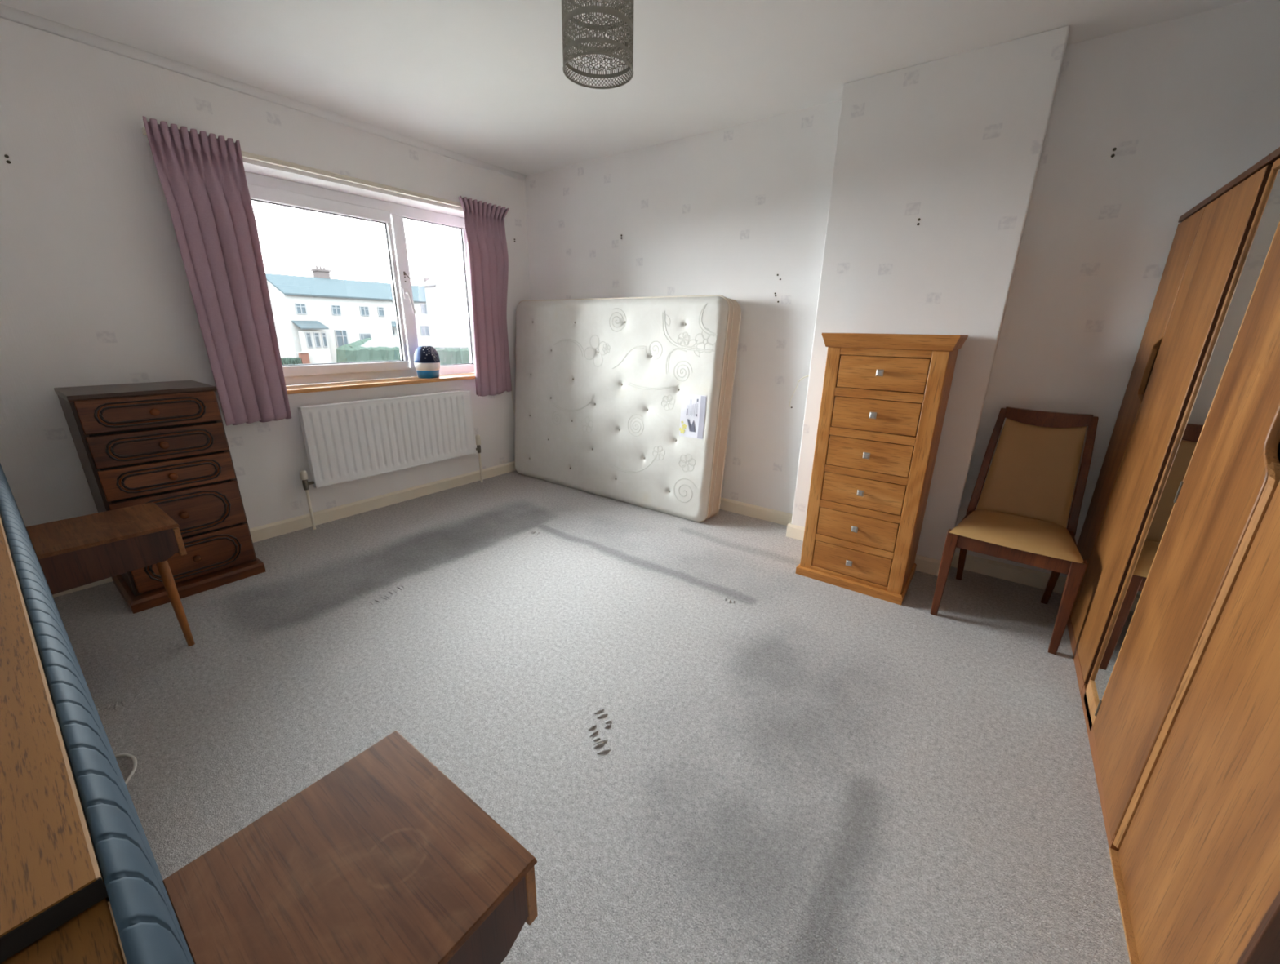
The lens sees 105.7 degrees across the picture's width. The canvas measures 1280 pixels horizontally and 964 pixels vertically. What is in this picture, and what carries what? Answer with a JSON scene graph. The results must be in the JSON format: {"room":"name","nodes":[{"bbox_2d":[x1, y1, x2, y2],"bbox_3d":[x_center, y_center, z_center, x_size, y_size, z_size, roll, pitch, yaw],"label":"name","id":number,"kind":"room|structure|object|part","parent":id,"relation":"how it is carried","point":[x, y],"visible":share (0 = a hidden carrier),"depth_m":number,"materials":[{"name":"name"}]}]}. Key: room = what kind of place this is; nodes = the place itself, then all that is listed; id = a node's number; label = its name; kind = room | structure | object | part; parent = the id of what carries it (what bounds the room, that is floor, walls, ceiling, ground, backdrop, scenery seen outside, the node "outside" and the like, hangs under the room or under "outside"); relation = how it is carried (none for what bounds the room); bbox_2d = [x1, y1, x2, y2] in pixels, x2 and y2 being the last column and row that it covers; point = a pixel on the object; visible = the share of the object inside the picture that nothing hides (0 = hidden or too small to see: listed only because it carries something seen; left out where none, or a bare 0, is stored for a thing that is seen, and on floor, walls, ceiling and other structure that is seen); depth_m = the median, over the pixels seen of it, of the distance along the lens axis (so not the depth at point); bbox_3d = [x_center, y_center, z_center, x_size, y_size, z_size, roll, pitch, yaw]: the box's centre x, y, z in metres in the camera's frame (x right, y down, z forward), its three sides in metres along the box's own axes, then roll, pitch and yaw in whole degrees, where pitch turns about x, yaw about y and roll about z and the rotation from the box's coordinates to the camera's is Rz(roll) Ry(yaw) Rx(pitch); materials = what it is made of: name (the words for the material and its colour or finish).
{"room":"bedroom","nodes":[
{"label":"bedroom","id":0,"kind":"room"},
{"bbox_2d":[0,17,530,528],"bbox_3d":[-2.076,-0.906,3.076,0.324,2.600,3.370,13,21,34],"label":"wall","id":1,"kind":"structure","parent":0,"point":[95,290],"depth_m":2.26,"materials":[{"name":"paint"}]},
{"bbox_2d":[0,4,527,181],"bbox_3d":[-1.886,-2.059,2.643,0.035,0.035,3.270,13,21,34],"label":"trim","id":2,"kind":"structure","parent":1,"relation":"attached to","point":[6,12],"depth_m":2.39,"materials":[{"name":"paint"}]},
{"bbox_2d":[52,461,515,597],"bbox_3d":[-1.929,0.170,3.356,0.018,0.085,3.270,13,21,34],"label":"baseboard","id":3,"kind":"structure","parent":1,"relation":"attached to","point":[263,532],"depth_m":3.34,"materials":[{"name":"beige paint"}]},
{"bbox_2d":[141,127,475,394],"bbox_3d":[-1.794,-1.293,3.259,0.305,1.244,2.030,13,21,34],"label":"window","id":4,"kind":"structure","parent":1,"relation":"in","point":[262,188],"depth_m":3.31,"materials":[{"name":"white plastic"}]},
{"bbox_2d":[142,115,291,426],"bbox_3d":[-2.134,-1.006,2.512,0.105,1.402,0.351,13,21,34],"label":"curtain","id":5,"kind":"object","parent":4,"relation":"hanging from","point":[202,177],"visible":1,"depth_m":2.46,"materials":[{"name":"purple fabric"}]},
{"bbox_3d":[-1.680,-1.847,3.003,0.045,0.030,2.030,13,21,34],"label":"curtain rail","id":6,"kind":"part","parent":4,"relation":"part of","materials":[{"name":"white plastic"}]},
{"bbox_3d":[-2.034,-1.236,3.110,0.066,1.060,0.988,13,21,34],"label":"sash","id":7,"kind":"part","parent":4,"relation":"part of","materials":[{"name":"white plastic"}]},
{"bbox_3d":[-1.764,-0.712,3.446,0.245,0.024,1.676,13,21,34],"label":"sill","id":8,"kind":"part","parent":4,"relation":"part of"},
{"bbox_3d":[-2.032,-1.241,3.138,0.004,0.920,0.884,13,21,34],"label":"glass pane","id":9,"kind":"part","parent":4,"relation":"part of","materials":[{"name":"white"}]},
{"bbox_3d":[-1.675,-1.312,3.516,0.069,0.171,0.037,7,19,18],"label":"handle","id":10,"kind":"part","parent":4,"relation":"part of","materials":[{"name":"white plastic"}]},
{"bbox_2d":[413,345,439,377],"bbox_3d":[-1.593,-0.902,3.627,0.184,0.234,0.180,13,21,34],"label":"dehumidifier","id":11,"kind":"object","parent":4,"relation":"on","point":[426,358],"visible":1,"depth_m":3.57,"materials":[{"name":"blue plastic"}]},
{"bbox_3d":[-1.596,-0.818,3.655,0.160,0.056,0.160,13,21,34],"label":"water tank","id":12,"kind":"part","parent":11,"relation":"part of","materials":[{"name":"blue plastic"}]},
{"bbox_3d":[-1.560,-1.438,3.767,0.004,1.030,0.480,13,21,34],"label":"glass pane","id":13,"kind":"part","parent":4,"relation":"part of","materials":[{"name":"white"}]},
{"bbox_2d":[458,195,511,396],"bbox_3d":[-1.167,-1.395,3.784,0.104,1.402,0.438,12,21,31],"label":"curtain","id":14,"kind":"object","parent":4,"relation":"hanging from","point":[487,258],"visible":1,"depth_m":3.72,"materials":[{"name":"purple fabric"}]},
{"bbox_2d":[297,389,483,529],"bbox_3d":[-1.710,-0.220,3.464,0.100,0.770,1.300,13,21,34],"label":"radiator","id":15,"kind":"object","parent":1,"relation":"attached to","point":[344,442],"visible":1,"depth_m":3.30,"materials":[{"name":"white metal"}]},
{"bbox_3d":[-1.688,-0.342,3.410,0.050,0.505,1.170,13,21,34],"label":"panel","id":16,"kind":"part","parent":15,"relation":"part of","materials":[{"name":"white metal"}]},
{"bbox_3d":[-1.673,-0.339,3.399,0.013,0.481,1.146,13,21,34],"label":"ribbed panel","id":17,"kind":"part","parent":15,"relation":"part of","materials":[{"name":"white metal"}]},
{"bbox_2d":[53,470,1129,963],"bbox_3d":[-0.145,0.702,2.147,4.450,0.156,3.270,13,21,34],"label":"floor","id":18,"kind":"structure","parent":0,"point":[704,748],"depth_m":1.62,"materials":[{"name":"grey carpet"}]},
{"bbox_2d":[0,463,194,963],"bbox_3d":[-1.278,0.504,0.988,2.650,0.900,0.220,13,21,34],"label":"headboard","id":19,"kind":"object","parent":18,"relation":"on","point":[81,879],"visible":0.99,"depth_m":0.37,"materials":[{"name":"teal fabric"}]},
{"bbox_2d":[26,502,195,646],"bbox_3d":[-1.906,0.417,1.801,0.366,0.555,0.330,13,21,34],"label":"bedside table","id":20,"kind":"object","parent":18,"relation":"on","point":[73,553],"visible":0.96,"depth_m":1.66,"materials":[{"name":"brown wood"}]},
{"bbox_3d":[-1.908,0.227,1.732,0.358,0.124,0.310,13,21,34],"label":"panel","id":21,"kind":"part","parent":20,"relation":"part of","materials":[{"name":"brown wood"}]},
{"bbox_3d":[-1.825,0.453,1.895,0.039,0.433,0.039,13,21,34],"label":"leg","id":22,"kind":"part","parent":20,"relation":"part of","materials":[{"name":"brown wood"}]},
{"bbox_3d":[-1.811,0.183,1.857,0.358,0.106,0.016,13,21,34],"label":"drawer","id":23,"kind":"part","parent":20,"relation":"part of","materials":[{"name":"brown wood"}]},
{"bbox_2d":[114,753,137,785],"bbox_3d":[-1.494,0.840,1.381,0.333,0.016,0.096,13,21,34],"label":"power cord","id":24,"kind":"object","parent":18,"relation":"on","point":[133,757],"visible":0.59,"depth_m":1.42,"materials":[{"name":"white plastic"}]},
{"bbox_2d":[53,380,266,613],"bbox_3d":[-2.287,0.030,2.334,0.450,0.958,0.498,13,21,34],"label":"dresser","id":25,"kind":"object","parent":18,"relation":"on","point":[164,444],"visible":0.88,"depth_m":2.22,"materials":[{"name":"brown wood"}]},
{"bbox_3d":[-2.139,-0.311,2.131,0.020,0.138,0.444,13,21,34],"label":"drawer","id":26,"kind":"part","parent":25,"relation":"part of","materials":[{"name":"brown wood"}]},
{"bbox_3d":[-2.132,-0.308,2.123,0.008,0.105,0.358,13,21,34],"label":"moulding","id":27,"kind":"part","parent":25,"relation":"part of","materials":[{"name":"brown wood"}]},
{"bbox_3d":[-2.132,-0.308,2.123,0.010,0.075,0.328,13,21,34],"label":"moulding","id":28,"kind":"part","parent":25,"relation":"part of","materials":[{"name":"brown wood"}]},
{"bbox_3d":[-2.119,-0.305,2.115,0.032,0.032,0.032,13,21,34],"label":"knob","id":29,"kind":"part","parent":25,"relation":"part of","materials":[{"name":"brown wood"}]},
{"bbox_3d":[-2.141,-0.170,2.176,0.020,0.135,0.444,13,21,34],"label":"drawer","id":30,"kind":"part","parent":25,"relation":"part of","materials":[{"name":"brown wood"}]},
{"bbox_3d":[-2.134,-0.168,2.168,0.008,0.102,0.358,13,21,34],"label":"moulding","id":31,"kind":"part","parent":25,"relation":"part of","materials":[{"name":"brown wood"}]},
{"bbox_3d":[-2.134,-0.168,2.168,0.010,0.072,0.328,13,21,34],"label":"moulding","id":32,"kind":"part","parent":25,"relation":"part of","materials":[{"name":"brown wood"}]},
{"bbox_3d":[-2.121,-0.165,2.159,0.032,0.032,0.032,13,21,34],"label":"knob","id":33,"kind":"part","parent":25,"relation":"part of","materials":[{"name":"brown wood"}]},
{"bbox_3d":[-2.143,-0.032,2.220,0.020,0.134,0.444,13,21,34],"label":"drawer","id":34,"kind":"part","parent":25,"relation":"part of","materials":[{"name":"brown wood"}]},
{"bbox_3d":[-2.136,-0.029,2.212,0.008,0.101,0.358,13,21,34],"label":"moulding","id":35,"kind":"part","parent":25,"relation":"part of","materials":[{"name":"brown wood"}]},
{"bbox_3d":[-2.136,-0.029,2.212,0.010,0.071,0.328,13,21,34],"label":"moulding","id":36,"kind":"part","parent":25,"relation":"part of","materials":[{"name":"brown wood"}]},
{"bbox_3d":[-2.123,-0.026,2.204,0.032,0.032,0.032,13,21,34],"label":"knob","id":37,"kind":"part","parent":25,"relation":"part of","materials":[{"name":"brown wood"}]},
{"bbox_3d":[-2.146,0.148,2.277,0.020,0.220,0.444,13,21,34],"label":"drawer","id":38,"kind":"part","parent":25,"relation":"part of","materials":[{"name":"brown wood"}]},
{"bbox_3d":[-2.126,0.154,2.261,0.032,0.032,0.032,13,21,34],"label":"knob","id":39,"kind":"part","parent":25,"relation":"part of","materials":[{"name":"brown wood"}]},
{"bbox_3d":[-2.139,0.151,2.269,0.008,0.187,0.358,13,21,34],"label":"moulding","id":40,"kind":"part","parent":25,"relation":"part of","materials":[{"name":"brown wood"}]},
{"bbox_3d":[-2.139,0.151,2.269,0.010,0.157,0.328,13,21,34],"label":"moulding","id":41,"kind":"part","parent":25,"relation":"part of","materials":[{"name":"brown wood"}]},
{"bbox_3d":[-2.150,0.360,2.344,0.020,0.200,0.444,13,21,34],"label":"drawer","id":42,"kind":"part","parent":25,"relation":"part of","materials":[{"name":"brown wood"}]},
{"bbox_3d":[-2.142,0.362,2.337,0.008,0.167,0.358,13,21,34],"label":"moulding","id":43,"kind":"part","parent":25,"relation":"part of","materials":[{"name":"brown wood"}]},
{"bbox_3d":[-2.142,0.362,2.337,0.010,0.137,0.328,13,21,34],"label":"moulding","id":44,"kind":"part","parent":25,"relation":"part of","materials":[{"name":"brown wood"}]},
{"bbox_3d":[-2.130,0.365,2.328,0.032,0.032,0.032,13,21,34],"label":"knob","id":45,"kind":"part","parent":25,"relation":"part of","materials":[{"name":"brown wood"}]},
{"bbox_2d":[162,730,537,963],"bbox_3d":[-0.386,0.781,0.733,0.366,0.555,0.314,13,21,34],"label":"bedside table","id":46,"kind":"object","parent":18,"relation":"on","point":[383,859],"visible":0.99,"depth_m":0.64,"materials":[{"name":"brown wood"}]},
{"bbox_3d":[-0.389,0.590,0.664,0.358,0.124,0.294,13,21,34],"label":"panel","id":47,"kind":"part","parent":46,"relation":"part of","materials":[{"name":"brown wood"}]},
{"bbox_3d":[-0.296,0.548,0.782,0.358,0.106,0.016,13,21,34],"label":"drawer","id":48,"kind":"part","parent":46,"relation":"part of","materials":[{"name":"brown wood"}]},
{"bbox_2d":[515,294,741,522],"bbox_3d":[-0.242,-0.615,3.694,1.952,1.476,0.360,13,21,34],"label":"mattress","id":49,"kind":"object","parent":18,"relation":"on","point":[628,400],"visible":1,"depth_m":3.43,"materials":[{"name":"white fabric"}]},
{"bbox_2d":[686,399,697,417],"bbox_3d":[0.338,-0.481,3.142,0.078,0.108,0.012,13,21,34],"label":"print","id":50,"kind":"object","parent":49,"relation":"attached to","point":[691,404],"depth_m":3.14},
{"bbox_2d":[795,333,968,605],"bbox_3d":[1.185,-0.099,2.449,0.545,1.241,0.449,13,21,34],"label":"dresser","id":51,"kind":"object","parent":18,"relation":"on","point":[885,397],"visible":1,"depth_m":2.27,"materials":[{"name":"brown wood"}]},
{"bbox_3d":[1.051,0.406,2.433,0.030,0.030,0.028,13,21,34],"label":"knob","id":52,"kind":"part","parent":51,"relation":"part of","materials":[{"name":"grey metal"}]},
{"bbox_3d":[1.065,0.487,2.479,0.369,0.022,0.023,13,21,34],"label":"drawer rail","id":53,"kind":"part","parent":51,"relation":"part of","materials":[{"name":"brown wood"}]},
{"bbox_3d":[1.071,0.403,2.459,0.363,0.144,0.036,13,21,34],"label":"drawer","id":54,"kind":"part","parent":51,"relation":"part of","materials":[{"name":"brown wood"}]},
{"bbox_3d":[1.054,0.230,2.377,0.030,0.030,0.028,13,21,34],"label":"knob","id":55,"kind":"part","parent":51,"relation":"part of","materials":[{"name":"grey metal"}]},
{"bbox_3d":[1.067,0.317,2.425,0.369,0.034,0.023,13,21,34],"label":"drawer rail","id":56,"kind":"part","parent":51,"relation":"part of","materials":[{"name":"brown wood"}]},
{"bbox_3d":[1.074,0.227,2.403,0.363,0.144,0.036,13,21,34],"label":"drawer","id":57,"kind":"part","parent":51,"relation":"part of","materials":[{"name":"brown wood"}]},
{"bbox_3d":[1.070,0.140,2.369,0.369,0.037,0.023,13,21,34],"label":"drawer rail","id":58,"kind":"part","parent":51,"relation":"part of","materials":[{"name":"brown wood"}]},
{"bbox_3d":[1.057,0.052,2.321,0.030,0.030,0.028,13,21,34],"label":"knob","id":59,"kind":"part","parent":51,"relation":"part of","materials":[{"name":"grey metal"}]},
{"bbox_3d":[1.077,0.048,2.347,0.363,0.144,0.036,13,21,34],"label":"drawer","id":60,"kind":"part","parent":51,"relation":"part of","materials":[{"name":"brown wood"}]},
{"bbox_3d":[1.073,-0.038,2.312,0.369,0.035,0.023,13,21,34],"label":"drawer rail","id":61,"kind":"part","parent":51,"relation":"part of","materials":[{"name":"brown wood"}]},
{"bbox_3d":[1.060,-0.124,2.265,0.030,0.030,0.028,13,21,34],"label":"knob","id":62,"kind":"part","parent":51,"relation":"part of","materials":[{"name":"grey metal"}]},
{"bbox_3d":[1.079,-0.128,2.291,0.363,0.144,0.036,13,21,34],"label":"drawer","id":63,"kind":"part","parent":51,"relation":"part of","materials":[{"name":"brown wood"}]},
{"bbox_3d":[1.076,-0.216,2.256,0.369,0.039,0.023,13,21,34],"label":"drawer rail","id":64,"kind":"part","parent":51,"relation":"part of","materials":[{"name":"brown wood"}]},
{"bbox_3d":[1.063,-0.304,2.208,0.030,0.030,0.028,13,21,34],"label":"knob","id":65,"kind":"part","parent":51,"relation":"part of","materials":[{"name":"grey metal"}]},
{"bbox_3d":[1.082,-0.308,2.233,0.363,0.144,0.036,13,21,34],"label":"drawer","id":66,"kind":"part","parent":51,"relation":"part of","materials":[{"name":"brown wood"}]},
{"bbox_3d":[1.079,-0.396,2.199,0.369,0.039,0.023,13,21,34],"label":"drawer rail","id":67,"kind":"part","parent":51,"relation":"part of","materials":[{"name":"brown wood"}]},
{"bbox_3d":[1.066,-0.484,2.150,0.030,0.030,0.028,13,21,34],"label":"knob","id":68,"kind":"part","parent":51,"relation":"part of","materials":[{"name":"grey metal"}]},
{"bbox_3d":[1.085,-0.488,2.176,0.363,0.144,0.036,13,21,34],"label":"drawer","id":69,"kind":"part","parent":51,"relation":"part of","materials":[{"name":"brown wood"}]},
{"bbox_3d":[1.082,-0.572,2.143,0.369,0.031,0.023,13,21,34],"label":"drawer rail","id":70,"kind":"part","parent":51,"relation":"part of","materials":[{"name":"brown wood"}]},
{"bbox_3d":[1.193,-0.661,2.271,0.545,0.063,0.449,13,21,34],"label":"cornice","id":71,"kind":"part","parent":51,"relation":"part of","materials":[{"name":"brown wood"}]},
{"bbox_2d":[930,406,1098,654],"bbox_3d":[1.720,0.162,2.196,0.468,0.912,0.594,15,22,37],"label":"dining chair","id":72,"kind":"object","parent":18,"relation":"on","point":[1021,513],"visible":1,"depth_m":2.21,"materials":[{"name":"brown fabric"}]},
{"bbox_3d":[1.385,0.416,2.205,0.046,0.412,0.058,15,22,37],"label":"leg","id":73,"kind":"part","parent":72,"relation":"part of","materials":[{"name":"brown wood"}]},
{"bbox_3d":[1.529,0.211,2.295,0.020,0.063,0.361,16,23,40],"label":"rail","id":74,"kind":"part","parent":72,"relation":"part of","materials":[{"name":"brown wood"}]},
{"bbox_3d":[1.706,0.085,2.449,0.169,0.905,0.039,-13,22,-38],"label":"leg","id":75,"kind":"part","parent":72,"relation":"part of","materials":[{"name":"brown wood"}]},
{"bbox_3d":[1.553,0.296,2.029,0.380,0.063,0.022,15,22,37],"label":"rail","id":76,"kind":"part","parent":72,"relation":"part of","materials":[{"name":"brown wood"}]},
{"bbox_3d":[1.899,-0.297,2.267,0.316,0.074,0.056,15,22,37],"label":"crest rail","id":77,"kind":"part","parent":72,"relation":"part of","materials":[{"name":"brown wood"}]},
{"bbox_3d":[1.709,0.503,1.949,0.046,0.412,0.058,15,22,37],"label":"leg","id":78,"kind":"part","parent":72,"relation":"part of","materials":[{"name":"brown wood"}]},
{"bbox_3d":[1.983,0.159,2.231,0.039,0.905,0.169,10,20,28],"label":"leg","id":79,"kind":"part","parent":72,"relation":"part of","materials":[{"name":"brown wood"}]},
{"bbox_3d":[1.831,0.292,2.056,0.020,0.063,0.361,14,22,35],"label":"rail","id":80,"kind":"part","parent":72,"relation":"part of","materials":[{"name":"brown wood"}]},
{"bbox_2d":[1061,153,1274,694],"bbox_3d":[2.105,-0.086,1.688,0.570,1.704,0.878,13,21,34],"label":"wardrobe","id":81,"kind":"object","parent":18,"relation":"on","point":[1208,242],"visible":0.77,"depth_m":1.70,"materials":[{"name":"brown wood"}]},
{"bbox_3d":[2.040,-0.211,2.040,0.019,1.628,0.355,13,21,34],"label":"door","id":82,"kind":"part","parent":81,"relation":"part of","materials":[{"name":"brown wood"}]},
{"bbox_3d":[1.903,-0.147,1.825,0.016,1.599,0.846,13,21,34],"label":"panel","id":83,"kind":"part","parent":81,"relation":"part of","materials":[{"name":"brown wood"}]},
{"bbox_3d":[2.118,-0.888,1.434,0.570,0.022,0.878,13,21,34],"label":"cornice","id":84,"kind":"part","parent":81,"relation":"part of","materials":[{"name":"brown wood"}]},
{"bbox_2d":[1080,146,1279,963],"bbox_3d":[1.482,0.161,0.879,0.572,1.704,1.217,13,21,34],"label":"wardrobe","id":85,"kind":"object","parent":18,"relation":"on","point":[1180,699],"visible":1,"depth_m":1.05,"materials":[{"name":"brown wood"}]},
{"bbox_2d":[1084,158,1279,726],"bbox_3d":[1.544,0.001,1.398,0.019,1.656,0.207,13,21,34],"label":"mirror","id":86,"kind":"object","parent":85,"relation":"on","point":[1265,224],"depth_m":1.36,"materials":[{"name":"mirror"}]},
{"bbox_3d":[1.066,0.198,0.770,0.008,1.670,0.502,13,21,34],"label":"door","id":87,"kind":"part","parent":85,"relation":"part of","materials":[{"name":"brown wood"}]},
{"bbox_3d":[1.129,0.303,0.414,0.566,1.704,0.016,13,21,34],"label":"panel","id":88,"kind":"part","parent":85,"relation":"part of","materials":[{"name":"brown wood"}]},
{"bbox_3d":[1.500,-0.643,0.630,0.570,0.022,1.201,13,21,34],"label":"cornice","id":89,"kind":"part","parent":85,"relation":"part of","materials":[{"name":"brown wood"}]},
{"bbox_3d":[1.285,0.098,1.022,0.016,1.599,1.169,13,21,34],"label":"panel","id":90,"kind":"part","parent":85,"relation":"part of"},
{"bbox_2d":[0,0,1251,175],"bbox_3d":[-0.108,-1.678,1.391,4.450,0.050,3.270,13,21,34],"label":"ceiling","id":91,"kind":"structure","parent":0,"point":[486,81],"depth_m":2.11,"materials":[{"name":"paint"}]},
{"bbox_2d":[561,0,633,88],"bbox_3d":[-0.125,-1.452,1.431,0.217,0.404,0.217,-13,22,-38],"label":"lampshade","id":92,"kind":"object","parent":91,"relation":"hanging from","point":[598,6],"visible":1,"depth_m":1.42,"materials":[{"name":"grey metal"}]},
{"bbox_2d":[524,0,1279,577],"bbox_3d":[0.788,-0.882,3.144,4.870,2.600,0.123,13,21,34],"label":"wall","id":93,"kind":"structure","parent":0,"point":[1147,123],"depth_m":2.33,"materials":[{"name":"paint"}]},
{"bbox_2d":[719,497,792,525],"bbox_3d":[0.040,0.026,3.908,2.479,0.085,0.018,13,21,34],"label":"baseboard","id":94,"kind":"structure","parent":93,"relation":"attached to","point":[740,508],"depth_m":3.36,"materials":[{"name":"beige paint"}]},
{"bbox_2d":[789,374,808,407],"bbox_3d":[0.999,-0.558,2.981,0.150,0.212,0.027,15,22,37],"label":"cable","id":95,"kind":"object","parent":93,"relation":"attached to","point":[800,380],"visible":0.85,"depth_m":2.98,"materials":[{"name":"beige plastic"}]},
{"bbox_2d":[951,551,1066,594],"bbox_3d":[2.182,0.533,2.416,1.068,0.085,0.018,13,21,34],"label":"baseboard","id":96,"kind":"structure","parent":93,"relation":"attached to","point":[1026,576],"depth_m":2.56,"materials":[{"name":"beige paint"}]},
{"bbox_2d":[791,25,1070,560],"bbox_3d":[1.365,-0.737,2.551,0.849,2.400,0.180,13,21,34],"label":"wall","id":97,"kind":"structure","parent":0,"point":[936,162],"depth_m":2.29,"materials":[{"name":"paint"}]},
{"bbox_2d":[786,523,941,576],"bbox_3d":[1.290,0.389,2.828,0.885,0.085,0.018,13,21,34],"label":"baseboard","id":98,"kind":"structure","parent":97,"relation":"attached to","point":[924,564],"depth_m":2.65,"materials":[{"name":"beige paint"}]},
{"label":"outside","id":99,"kind":"structure","parent":0,"visible":0},
{"bbox_3d":[-53.327,-16.167,59.482,128.000,0.300,190.000,13,21,34],"label":"ground","id":100,"kind":"structure","parent":99,"visible":0},
{"bbox_2d":[280,357,302,364],"bbox_3d":[-27.581,-9.383,37.797,0.657,0.673,1.900,13,21,34],"label":"hedge","id":101,"kind":"object","parent":100,"relation":"on","point":[285,361],"visible":0.52,"depth_m":37.83,"materials":[{"name":"green plant"}]},
{"bbox_2d":[297,351,310,364],"bbox_3d":[-26.843,-9.853,38.740,0.550,1.020,0.650,13,21,34],"label":"gate pier","id":102,"kind":"structure","parent":100,"relation":"on","point":[304,357],"depth_m":38.56,"materials":[{"name":"orange brick"}]},
{"bbox_2d":[265,266,393,364],"bbox_3d":[-28.300,-15.069,43.428,9.450,8.080,8.400,13,21,34],"label":"house","id":103,"kind":"structure","parent":100,"relation":"on","point":[319,314],"depth_m":40.56,"materials":[{"name":"white paint"}]},
{"bbox_3d":[-27.209,-13.904,38.889,0.015,0.660,0.610,13,21,34],"label":"pane","id":104,"kind":"part","parent":103,"relation":"part of","materials":[{"name":"clear glass"}]},
{"bbox_3d":[-26.675,-11.449,39.066,0.015,1.030,0.260,13,21,34],"label":"pane","id":105,"kind":"part","parent":103,"relation":"part of","materials":[{"name":"clear glass"}]},
{"bbox_3d":[-26.320,-11.590,39.528,0.015,1.030,0.260,13,21,34],"label":"pane","id":106,"kind":"part","parent":103,"relation":"part of","materials":[{"name":"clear glass"}]},
{"bbox_3d":[-26.003,-11.716,39.940,0.015,1.030,0.190,13,21,34],"label":"pane","id":107,"kind":"part","parent":103,"relation":"part of","materials":[{"name":"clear glass"}]},
{"bbox_3d":[-25.654,-14.521,40.912,0.015,0.660,0.560,13,21,34],"label":"pane","id":108,"kind":"part","parent":103,"relation":"part of","materials":[{"name":"clear glass"}]},
{"bbox_3d":[-25.653,-11.813,41.835,0.015,2.380,0.810,13,21,34],"label":"pane","id":109,"kind":"part","parent":103,"relation":"part of","materials":[{"name":"clear glass"}]},
{"bbox_3d":[-24.277,-15.068,42.703,0.015,0.660,0.610,13,21,34],"label":"pane","id":110,"kind":"part","parent":103,"relation":"part of","materials":[{"name":"clear glass"}]},
{"bbox_3d":[-24.458,-12.937,43.169,0.015,0.450,0.810,13,21,34],"label":"pane","id":111,"kind":"part","parent":103,"relation":"part of","materials":[{"name":"clear glass"}]},
{"bbox_3d":[-23.418,-15.409,43.820,0.015,0.660,0.410,13,21,34],"label":"pane","id":112,"kind":"part","parent":103,"relation":"part of","materials":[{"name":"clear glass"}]},
{"bbox_2d":[364,278,430,336],"bbox_3d":[-29.782,-21.044,60.654,9.450,9.000,10.400,13,21,34],"label":"house","id":113,"kind":"structure","parent":100,"relation":"on","point":[418,291],"depth_m":58.73,"materials":[{"name":"white paint"}]},
{"bbox_3d":[-26.332,-21.072,59.096,0.015,0.960,0.560,13,21,34],"label":"pane","id":114,"kind":"part","parent":113,"relation":"part of","materials":[{"name":"clear glass"}]},
{"bbox_3d":[-26.340,-18.725,59.884,0.015,1.010,1.460,13,21,34],"label":"pane","id":115,"kind":"part","parent":113,"relation":"part of","materials":[{"name":"clear glass"}]},
{"bbox_2d":[336,337,472,382],"bbox_3d":[-12.660,-5.880,24.474,8.205,2.511,7.628,13,21,34],"label":"hedge","id":116,"kind":"object","parent":100,"relation":"on","point":[354,351],"visible":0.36,"depth_m":20.65,"materials":[{"name":"green plant"}]},
{"bbox_2d":[361,336,468,349],"bbox_3d":[-9.939,-7.470,29.552,7.200,2.550,17.200,13,21,34],"label":"shed","id":117,"kind":"object","parent":100,"relation":"on","point":[455,342],"visible":0.21,"depth_m":25.95,"materials":[{"name":"white"}]},
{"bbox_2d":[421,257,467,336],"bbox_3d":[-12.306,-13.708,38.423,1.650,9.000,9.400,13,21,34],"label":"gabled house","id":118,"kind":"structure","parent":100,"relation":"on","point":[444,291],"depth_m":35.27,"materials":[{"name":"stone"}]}
]}

